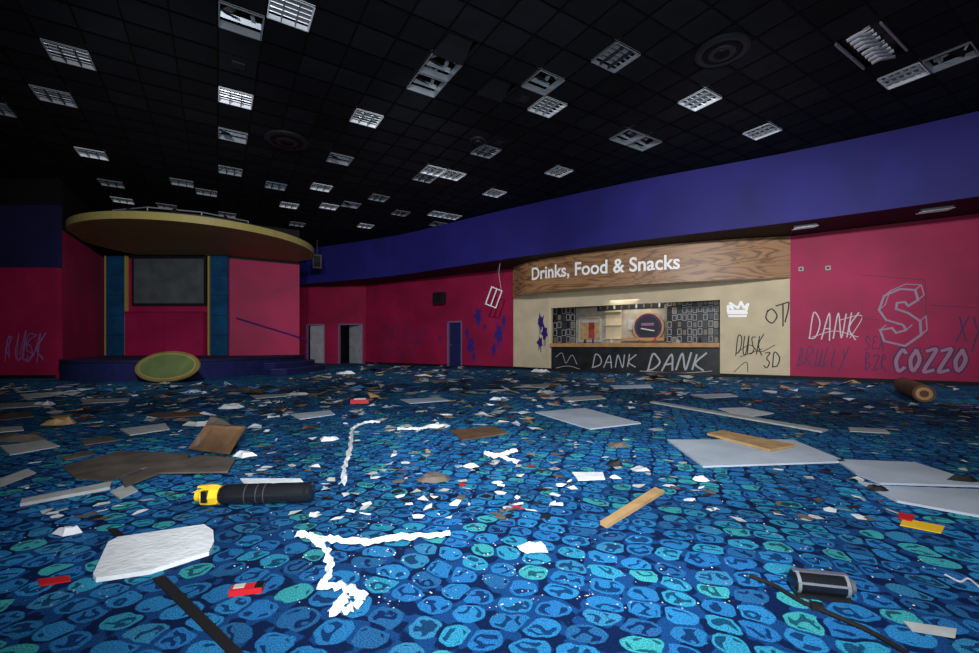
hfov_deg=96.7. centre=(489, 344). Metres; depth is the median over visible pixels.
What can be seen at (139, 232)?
canopy
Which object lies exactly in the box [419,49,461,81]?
ceiling light
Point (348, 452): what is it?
paper streamer
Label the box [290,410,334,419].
panel
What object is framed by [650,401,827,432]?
trim strip
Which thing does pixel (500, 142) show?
tile
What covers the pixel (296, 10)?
ceiling light
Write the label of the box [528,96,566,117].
ceiling light
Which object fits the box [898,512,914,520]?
leaflet
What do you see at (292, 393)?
crumpled paper
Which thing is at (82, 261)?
wall
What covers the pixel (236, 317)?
handrail
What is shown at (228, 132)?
ceiling light
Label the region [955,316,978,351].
graffiti tag
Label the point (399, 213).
ceiling light
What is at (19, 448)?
panel
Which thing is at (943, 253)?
wall
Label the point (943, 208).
soffit light
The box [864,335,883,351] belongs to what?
graffiti tag
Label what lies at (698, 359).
bar counter
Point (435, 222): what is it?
ceiling hatch
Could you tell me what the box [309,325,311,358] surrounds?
wall
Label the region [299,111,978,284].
wall
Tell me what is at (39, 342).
graffiti tag
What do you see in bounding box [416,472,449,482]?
crumpled paper
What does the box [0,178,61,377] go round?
wall
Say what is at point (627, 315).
wall
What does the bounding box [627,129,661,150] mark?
ceiling light
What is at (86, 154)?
ceiling light
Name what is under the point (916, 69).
ceiling light
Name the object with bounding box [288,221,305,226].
ceiling light
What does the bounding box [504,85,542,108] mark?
tile
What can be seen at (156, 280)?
projection screen
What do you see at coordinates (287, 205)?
ceiling light
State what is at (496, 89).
tile
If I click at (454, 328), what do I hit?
door
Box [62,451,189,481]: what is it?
board
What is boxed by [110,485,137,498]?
paper scrap
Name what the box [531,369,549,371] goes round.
crumpled paper
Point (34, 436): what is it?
board
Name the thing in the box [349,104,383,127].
ceiling light
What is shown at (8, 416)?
panel
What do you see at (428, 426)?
crumpled paper streamer
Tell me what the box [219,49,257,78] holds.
ceiling vent
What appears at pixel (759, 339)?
graffiti tag
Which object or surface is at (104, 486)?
wooden plank
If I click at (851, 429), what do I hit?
panel
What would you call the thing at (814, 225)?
soffit light
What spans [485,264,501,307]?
light
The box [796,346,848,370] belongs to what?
graffiti tag
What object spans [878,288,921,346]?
graffiti tag
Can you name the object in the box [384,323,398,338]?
graffiti tag
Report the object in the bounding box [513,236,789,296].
sign board
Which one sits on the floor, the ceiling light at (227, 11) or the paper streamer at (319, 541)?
the paper streamer at (319, 541)
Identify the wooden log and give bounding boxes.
[894,377,935,401]
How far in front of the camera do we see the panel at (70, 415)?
6.01 m
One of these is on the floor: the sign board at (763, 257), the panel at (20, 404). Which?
the panel at (20, 404)
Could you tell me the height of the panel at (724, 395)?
0.010 m
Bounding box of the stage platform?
[58,355,303,381]
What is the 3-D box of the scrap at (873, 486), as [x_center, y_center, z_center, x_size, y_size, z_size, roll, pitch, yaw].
[2.632,0.966,2.954,0.112,0.031,0.089,0,0,-18]
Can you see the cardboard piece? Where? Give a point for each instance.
(478, 432)
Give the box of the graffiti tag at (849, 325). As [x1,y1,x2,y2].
[808,312,858,340]
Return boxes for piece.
[93,524,213,581]
[450,426,507,440]
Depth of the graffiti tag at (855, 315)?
11.98 m
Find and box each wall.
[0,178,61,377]
[62,182,104,358]
[105,248,229,355]
[230,225,298,355]
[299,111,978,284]
[299,285,365,363]
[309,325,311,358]
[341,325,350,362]
[366,269,512,365]
[549,214,978,381]
[576,300,719,342]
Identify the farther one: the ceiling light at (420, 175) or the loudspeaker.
the loudspeaker
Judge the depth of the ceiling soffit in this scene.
12.48 m
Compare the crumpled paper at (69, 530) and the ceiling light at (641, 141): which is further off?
the ceiling light at (641, 141)
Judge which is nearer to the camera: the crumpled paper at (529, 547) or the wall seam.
the crumpled paper at (529, 547)
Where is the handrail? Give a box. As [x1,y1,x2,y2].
[236,317,308,359]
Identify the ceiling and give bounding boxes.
[0,0,978,247]
[521,278,776,295]
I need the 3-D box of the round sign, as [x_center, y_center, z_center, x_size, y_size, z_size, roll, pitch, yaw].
[6.023,-0.681,16.505,1.160,1.160,0.215,0,0,32]
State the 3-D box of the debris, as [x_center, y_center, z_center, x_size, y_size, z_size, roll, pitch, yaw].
[8.125,0.933,20.345,44.786,0.128,20.889,0,0,-40]
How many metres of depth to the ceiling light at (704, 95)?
8.96 m
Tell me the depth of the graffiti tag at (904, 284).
11.28 m
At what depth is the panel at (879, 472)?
3.33 m
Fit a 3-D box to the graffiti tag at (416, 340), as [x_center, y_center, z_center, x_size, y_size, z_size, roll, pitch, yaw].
[-4.422,0.212,21.756,2.249,0.886,0.002,0,0,33]
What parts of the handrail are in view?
handrail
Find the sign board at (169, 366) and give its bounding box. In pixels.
[135,351,200,382]
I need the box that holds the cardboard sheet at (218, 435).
[188,416,245,454]
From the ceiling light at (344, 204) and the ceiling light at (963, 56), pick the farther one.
the ceiling light at (344, 204)
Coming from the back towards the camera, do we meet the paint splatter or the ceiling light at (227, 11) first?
the paint splatter
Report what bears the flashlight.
on the floor
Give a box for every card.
[572,472,604,480]
[718,407,773,416]
[903,621,956,637]
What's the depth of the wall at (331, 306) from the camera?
23.56 m
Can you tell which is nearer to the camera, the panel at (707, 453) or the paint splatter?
the panel at (707, 453)
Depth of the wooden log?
7.58 m
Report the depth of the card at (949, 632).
1.52 m
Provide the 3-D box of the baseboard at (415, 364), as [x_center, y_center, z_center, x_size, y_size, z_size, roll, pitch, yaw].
[-2.805,0.950,20.692,9.097,0.100,0.022,0,0,33]
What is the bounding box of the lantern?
[788,567,856,603]
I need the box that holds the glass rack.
[597,303,663,310]
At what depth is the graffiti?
13.50 m
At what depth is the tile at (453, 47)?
7.43 m
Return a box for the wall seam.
[864,275,974,319]
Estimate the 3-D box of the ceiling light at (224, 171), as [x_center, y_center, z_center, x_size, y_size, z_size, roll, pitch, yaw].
[-7.458,-5.065,12.520,0.600,0.140,0.600,0,0,-32]
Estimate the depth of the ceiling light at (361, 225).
18.42 m
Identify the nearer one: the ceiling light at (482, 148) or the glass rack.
the ceiling light at (482, 148)
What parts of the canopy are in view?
lighting rail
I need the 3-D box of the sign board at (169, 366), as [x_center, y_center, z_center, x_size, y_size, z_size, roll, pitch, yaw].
[-8.618,0.580,11.647,1.860,0.823,0.476,0,0,7]
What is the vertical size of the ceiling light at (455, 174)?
0.140 m
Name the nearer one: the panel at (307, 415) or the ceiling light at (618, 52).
the panel at (307, 415)
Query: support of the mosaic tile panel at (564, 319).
attached to the wall at (943, 253)
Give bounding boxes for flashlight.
[194,482,314,504]
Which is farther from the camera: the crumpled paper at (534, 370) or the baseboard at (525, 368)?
the baseboard at (525, 368)
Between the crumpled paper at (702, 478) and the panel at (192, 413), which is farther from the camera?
the panel at (192, 413)
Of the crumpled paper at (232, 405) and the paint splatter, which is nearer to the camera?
the crumpled paper at (232, 405)
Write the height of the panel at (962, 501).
0.015 m
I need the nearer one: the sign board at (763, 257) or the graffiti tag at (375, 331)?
the sign board at (763, 257)
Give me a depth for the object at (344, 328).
24.47 m
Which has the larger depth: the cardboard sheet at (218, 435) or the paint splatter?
the paint splatter
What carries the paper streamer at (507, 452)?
on the floor
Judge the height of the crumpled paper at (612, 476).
0.017 m
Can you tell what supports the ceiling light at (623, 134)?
attached to the ceiling at (151, 103)
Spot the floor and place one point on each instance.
(136, 615)
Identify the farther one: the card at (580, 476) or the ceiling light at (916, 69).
the ceiling light at (916, 69)
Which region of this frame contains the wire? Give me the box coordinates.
[944,574,978,586]
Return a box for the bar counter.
[550,343,719,375]
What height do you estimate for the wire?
0.007 m
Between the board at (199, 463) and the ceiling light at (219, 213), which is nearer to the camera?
the board at (199, 463)
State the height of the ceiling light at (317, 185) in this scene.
0.140 m
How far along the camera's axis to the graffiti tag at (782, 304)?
12.89 m
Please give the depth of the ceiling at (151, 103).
8.85 m
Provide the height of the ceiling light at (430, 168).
0.140 m
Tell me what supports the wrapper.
on the floor
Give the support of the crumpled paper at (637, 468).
on the floor
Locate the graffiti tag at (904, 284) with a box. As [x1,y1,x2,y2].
[879,284,927,345]
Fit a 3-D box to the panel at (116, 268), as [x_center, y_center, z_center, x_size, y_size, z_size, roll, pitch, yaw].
[-15.031,-1.581,17.527,0.859,3.998,0.135,0,0,0]
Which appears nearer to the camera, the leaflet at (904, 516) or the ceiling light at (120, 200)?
the leaflet at (904, 516)
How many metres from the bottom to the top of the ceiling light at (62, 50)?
0.140 m
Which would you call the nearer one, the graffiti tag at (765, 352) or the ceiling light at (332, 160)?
the ceiling light at (332, 160)
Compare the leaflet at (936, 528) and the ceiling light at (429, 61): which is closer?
the leaflet at (936, 528)
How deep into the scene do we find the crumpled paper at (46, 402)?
7.21 m
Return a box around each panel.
[0,401,51,408]
[0,411,33,420]
[0,426,23,432]
[0,440,59,455]
[0,469,35,486]
[20,391,65,398]
[50,414,71,418]
[60,451,95,460]
[80,398,129,402]
[80,436,117,445]
[104,256,128,354]
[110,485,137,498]
[120,423,169,435]
[124,311,207,355]
[150,411,203,417]
[208,256,228,354]
[240,478,302,483]
[250,393,291,398]
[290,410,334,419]
[400,397,448,403]
[520,384,561,387]
[535,408,640,429]
[553,307,575,342]
[560,395,605,401]
[610,384,651,388]
[628,319,663,329]
[667,300,718,342]
[667,439,844,467]
[690,393,737,398]
[839,459,978,486]
[848,427,889,433]
[858,481,978,517]
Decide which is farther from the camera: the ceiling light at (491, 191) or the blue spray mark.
the blue spray mark
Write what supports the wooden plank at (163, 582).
on the floor
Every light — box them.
[0,98,17,117]
[28,84,78,107]
[40,38,96,70]
[74,147,108,160]
[97,178,125,188]
[110,196,134,204]
[156,203,176,208]
[169,177,193,187]
[195,188,216,196]
[218,0,264,40]
[218,86,252,109]
[218,165,242,176]
[218,211,235,217]
[264,181,286,190]
[266,0,314,31]
[279,198,298,208]
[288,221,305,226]
[310,182,332,191]
[318,202,338,209]
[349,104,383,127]
[357,221,373,228]
[368,194,389,201]
[391,209,409,216]
[406,66,446,97]
[412,169,437,182]
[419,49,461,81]
[420,161,446,176]
[428,208,446,217]
[440,167,465,180]
[442,211,461,219]
[470,144,501,158]
[482,187,506,197]
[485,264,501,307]
[521,64,564,95]
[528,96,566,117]
[544,163,572,177]
[591,37,640,72]
[678,85,721,111]
[743,120,781,139]
[793,223,818,229]
[834,16,894,57]
[850,31,907,69]
[877,61,929,89]
[915,205,955,214]
[922,36,978,72]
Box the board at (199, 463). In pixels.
[120,455,235,486]
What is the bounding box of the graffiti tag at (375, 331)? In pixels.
[373,331,385,344]
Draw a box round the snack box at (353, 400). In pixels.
[350,398,368,403]
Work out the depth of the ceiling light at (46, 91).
8.85 m
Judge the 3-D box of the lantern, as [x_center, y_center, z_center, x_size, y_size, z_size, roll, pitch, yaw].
[1.328,0.953,1.741,0.215,0.092,0.091,0,0,13]
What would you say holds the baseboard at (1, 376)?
attached to the wall at (30, 208)
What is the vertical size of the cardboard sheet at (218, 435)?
0.270 m
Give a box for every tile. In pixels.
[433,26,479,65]
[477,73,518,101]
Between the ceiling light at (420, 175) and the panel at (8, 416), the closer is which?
the panel at (8, 416)
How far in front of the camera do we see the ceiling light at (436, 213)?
16.78 m
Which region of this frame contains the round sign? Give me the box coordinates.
[632,312,664,341]
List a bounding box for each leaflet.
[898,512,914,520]
[900,520,944,533]
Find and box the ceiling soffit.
[299,197,978,286]
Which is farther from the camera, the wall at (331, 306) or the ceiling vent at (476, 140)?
the wall at (331, 306)
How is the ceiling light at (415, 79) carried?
attached to the ceiling at (151, 103)
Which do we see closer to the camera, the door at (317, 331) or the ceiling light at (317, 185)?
the ceiling light at (317, 185)
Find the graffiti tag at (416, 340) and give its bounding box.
[385,340,417,357]
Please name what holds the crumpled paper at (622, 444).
on the floor
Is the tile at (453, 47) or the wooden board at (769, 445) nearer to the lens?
the wooden board at (769, 445)
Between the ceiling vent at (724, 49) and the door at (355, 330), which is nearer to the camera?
the ceiling vent at (724, 49)
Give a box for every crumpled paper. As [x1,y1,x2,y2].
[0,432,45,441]
[35,401,54,404]
[40,416,76,425]
[52,525,82,536]
[182,420,207,425]
[218,403,243,408]
[233,450,256,457]
[287,392,308,394]
[320,436,338,441]
[336,371,354,373]
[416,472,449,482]
[423,424,449,427]
[463,463,478,468]
[490,397,508,399]
[517,541,547,552]
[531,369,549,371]
[606,458,622,466]
[608,441,628,447]
[610,475,621,478]
[631,465,649,471]
[693,475,709,481]
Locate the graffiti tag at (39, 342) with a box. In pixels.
[5,331,45,361]
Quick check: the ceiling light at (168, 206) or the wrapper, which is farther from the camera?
the ceiling light at (168, 206)
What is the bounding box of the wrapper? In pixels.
[37,575,70,585]
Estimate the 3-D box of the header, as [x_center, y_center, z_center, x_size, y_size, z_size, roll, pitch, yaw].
[-12.967,-3.591,17.472,3.156,0.021,0.244,0,0,0]
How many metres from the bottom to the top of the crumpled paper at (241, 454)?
0.045 m
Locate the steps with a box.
[260,359,324,374]
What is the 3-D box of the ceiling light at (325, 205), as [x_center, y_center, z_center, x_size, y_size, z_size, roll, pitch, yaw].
[-5.815,-5.065,15.740,0.600,0.140,0.600,0,0,-32]
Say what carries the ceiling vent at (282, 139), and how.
in the ceiling at (151, 103)
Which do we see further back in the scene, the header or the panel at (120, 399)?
the header
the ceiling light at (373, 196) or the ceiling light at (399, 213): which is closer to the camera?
the ceiling light at (373, 196)
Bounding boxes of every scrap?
[865,484,888,491]
[946,474,978,481]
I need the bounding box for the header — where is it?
[126,255,205,255]
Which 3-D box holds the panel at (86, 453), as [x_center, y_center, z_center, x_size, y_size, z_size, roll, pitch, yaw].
[-3.692,0.992,3.908,0.185,0.010,0.269,0,0,20]
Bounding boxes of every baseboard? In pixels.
[0,375,55,377]
[365,362,512,368]
[513,367,547,369]
[548,368,978,385]
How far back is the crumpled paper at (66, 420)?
5.44 m
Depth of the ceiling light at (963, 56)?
7.68 m
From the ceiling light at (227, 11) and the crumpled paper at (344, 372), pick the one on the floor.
the crumpled paper at (344, 372)
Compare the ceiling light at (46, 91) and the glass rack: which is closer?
the ceiling light at (46, 91)
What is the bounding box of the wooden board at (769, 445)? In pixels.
[707,430,795,451]
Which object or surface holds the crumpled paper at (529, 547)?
on the floor
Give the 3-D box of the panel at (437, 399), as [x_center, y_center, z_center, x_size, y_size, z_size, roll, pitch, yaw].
[-1.154,0.992,7.815,0.753,0.010,0.605,0,0,-28]
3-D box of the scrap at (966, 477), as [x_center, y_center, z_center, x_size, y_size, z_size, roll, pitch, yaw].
[3.425,0.958,3.156,0.196,0.046,0.092,0,0,0]
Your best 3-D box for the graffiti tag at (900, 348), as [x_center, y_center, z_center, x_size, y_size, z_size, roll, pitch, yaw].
[11.210,0.386,11.084,1.406,0.748,0.002,0,0,36]
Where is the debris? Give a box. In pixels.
[0,363,978,608]
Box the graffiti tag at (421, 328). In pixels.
[403,328,426,344]
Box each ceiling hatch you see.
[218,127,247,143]
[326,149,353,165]
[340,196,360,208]
[428,219,447,225]
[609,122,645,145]
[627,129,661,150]
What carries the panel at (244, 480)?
on the floor
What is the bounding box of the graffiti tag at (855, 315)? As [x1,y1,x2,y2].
[813,315,861,337]
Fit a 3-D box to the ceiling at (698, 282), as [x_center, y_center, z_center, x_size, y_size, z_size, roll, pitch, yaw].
[4.668,-2.005,14.906,8.818,0.050,0.881,0,0,33]
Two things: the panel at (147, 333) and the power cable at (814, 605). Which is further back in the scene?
the panel at (147, 333)
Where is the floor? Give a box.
[0,363,978,652]
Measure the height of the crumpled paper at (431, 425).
0.044 m
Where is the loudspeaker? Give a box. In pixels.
[313,240,321,269]
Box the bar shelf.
[622,338,665,340]
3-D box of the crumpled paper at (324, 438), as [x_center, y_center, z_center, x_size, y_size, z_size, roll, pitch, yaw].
[-1.685,0.974,4.593,0.189,0.046,0.182,0,0,-26]
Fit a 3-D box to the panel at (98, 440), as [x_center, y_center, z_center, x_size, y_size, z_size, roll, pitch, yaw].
[-4.065,0.992,4.518,0.352,0.010,0.260,0,0,38]
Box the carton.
[228,580,264,596]
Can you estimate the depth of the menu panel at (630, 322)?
17.03 m
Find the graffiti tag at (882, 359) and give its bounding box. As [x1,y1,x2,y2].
[865,352,885,370]
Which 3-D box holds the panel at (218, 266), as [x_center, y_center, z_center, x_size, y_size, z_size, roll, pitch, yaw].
[-10.927,-1.581,17.527,0.774,3.998,0.135,0,0,0]
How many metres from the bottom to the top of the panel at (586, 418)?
0.015 m
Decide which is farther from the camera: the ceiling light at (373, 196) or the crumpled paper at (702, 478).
the ceiling light at (373, 196)
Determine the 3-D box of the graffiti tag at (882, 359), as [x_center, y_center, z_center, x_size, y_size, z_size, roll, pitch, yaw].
[10.371,0.443,11.687,0.443,0.522,0.002,0,0,36]
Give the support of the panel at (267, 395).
on the floor
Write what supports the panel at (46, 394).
on the floor
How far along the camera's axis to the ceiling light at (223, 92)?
8.94 m
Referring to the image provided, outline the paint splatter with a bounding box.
[439,307,505,362]
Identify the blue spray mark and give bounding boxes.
[537,312,547,351]
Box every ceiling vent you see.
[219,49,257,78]
[264,130,308,150]
[470,136,485,144]
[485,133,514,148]
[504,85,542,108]
[695,32,750,67]
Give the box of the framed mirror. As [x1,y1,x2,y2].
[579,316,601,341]
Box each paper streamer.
[295,530,449,616]
[338,420,379,485]
[397,422,438,429]
[484,449,521,463]
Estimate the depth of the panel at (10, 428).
5.08 m
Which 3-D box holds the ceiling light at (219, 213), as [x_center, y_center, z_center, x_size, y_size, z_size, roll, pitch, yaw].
[-10.086,-5.065,16.727,0.600,0.140,0.600,0,0,-32]
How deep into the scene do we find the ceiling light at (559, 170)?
12.66 m
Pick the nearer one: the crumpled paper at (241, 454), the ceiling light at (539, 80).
the crumpled paper at (241, 454)
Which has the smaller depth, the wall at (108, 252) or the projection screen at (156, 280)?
the projection screen at (156, 280)
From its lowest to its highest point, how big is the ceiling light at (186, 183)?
0.140 m
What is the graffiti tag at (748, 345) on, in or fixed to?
attached to the wall at (943, 253)
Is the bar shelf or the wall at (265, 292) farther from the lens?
the wall at (265, 292)
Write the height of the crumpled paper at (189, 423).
0.054 m
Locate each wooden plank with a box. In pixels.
[20,481,111,506]
[600,487,663,527]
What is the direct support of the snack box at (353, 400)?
on the floor
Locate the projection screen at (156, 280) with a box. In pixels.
[132,256,207,305]
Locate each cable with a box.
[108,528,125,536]
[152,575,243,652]
[749,574,909,652]
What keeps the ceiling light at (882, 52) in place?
attached to the ceiling at (151, 103)
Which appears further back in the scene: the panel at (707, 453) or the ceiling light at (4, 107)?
the ceiling light at (4, 107)
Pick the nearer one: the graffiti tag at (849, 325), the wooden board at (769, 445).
the wooden board at (769, 445)
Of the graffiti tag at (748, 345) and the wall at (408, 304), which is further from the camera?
the wall at (408, 304)
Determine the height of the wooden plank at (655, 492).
0.020 m
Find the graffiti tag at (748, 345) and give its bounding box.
[734,345,774,371]
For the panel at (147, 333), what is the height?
1.753 m
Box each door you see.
[306,324,324,362]
[338,324,362,363]
[447,321,461,366]
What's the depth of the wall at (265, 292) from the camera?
18.27 m
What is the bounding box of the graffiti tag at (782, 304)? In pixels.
[765,302,789,325]
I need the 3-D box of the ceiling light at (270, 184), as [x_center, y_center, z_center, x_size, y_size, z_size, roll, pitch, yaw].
[-6.735,-5.065,13.703,0.600,0.140,0.600,0,0,-32]
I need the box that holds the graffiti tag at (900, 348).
[892,346,968,374]
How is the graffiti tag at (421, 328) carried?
attached to the wall at (408, 304)
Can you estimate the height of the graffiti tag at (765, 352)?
0.514 m
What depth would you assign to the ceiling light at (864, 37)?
7.10 m
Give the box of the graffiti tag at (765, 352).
[763,352,779,367]
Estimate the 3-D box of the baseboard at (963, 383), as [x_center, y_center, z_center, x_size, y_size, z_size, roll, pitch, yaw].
[9.094,0.950,12.302,16.400,0.100,0.526,0,0,36]
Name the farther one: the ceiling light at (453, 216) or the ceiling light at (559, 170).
the ceiling light at (453, 216)
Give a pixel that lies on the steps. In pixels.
(303, 366)
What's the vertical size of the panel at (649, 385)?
0.010 m
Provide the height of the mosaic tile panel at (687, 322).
1.550 m
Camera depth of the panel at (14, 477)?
3.27 m
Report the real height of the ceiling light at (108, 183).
0.140 m
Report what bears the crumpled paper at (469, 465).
on the floor
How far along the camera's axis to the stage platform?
12.70 m
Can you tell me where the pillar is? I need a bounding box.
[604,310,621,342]
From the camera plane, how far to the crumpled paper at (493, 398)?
7.88 m
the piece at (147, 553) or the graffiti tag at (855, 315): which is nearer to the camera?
the piece at (147, 553)
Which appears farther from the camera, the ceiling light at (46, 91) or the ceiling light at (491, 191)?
the ceiling light at (491, 191)
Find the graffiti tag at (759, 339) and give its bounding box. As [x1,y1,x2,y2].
[735,334,763,355]
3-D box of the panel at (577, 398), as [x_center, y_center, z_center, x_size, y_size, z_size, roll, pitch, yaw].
[1.754,0.992,8.081,1.092,0.010,0.542,0,0,-21]
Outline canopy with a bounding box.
[66,207,313,261]
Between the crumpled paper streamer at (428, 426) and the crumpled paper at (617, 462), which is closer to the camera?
the crumpled paper at (617, 462)
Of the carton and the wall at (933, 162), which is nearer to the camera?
the carton
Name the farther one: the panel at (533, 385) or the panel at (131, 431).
the panel at (533, 385)
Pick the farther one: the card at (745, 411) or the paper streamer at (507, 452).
the card at (745, 411)

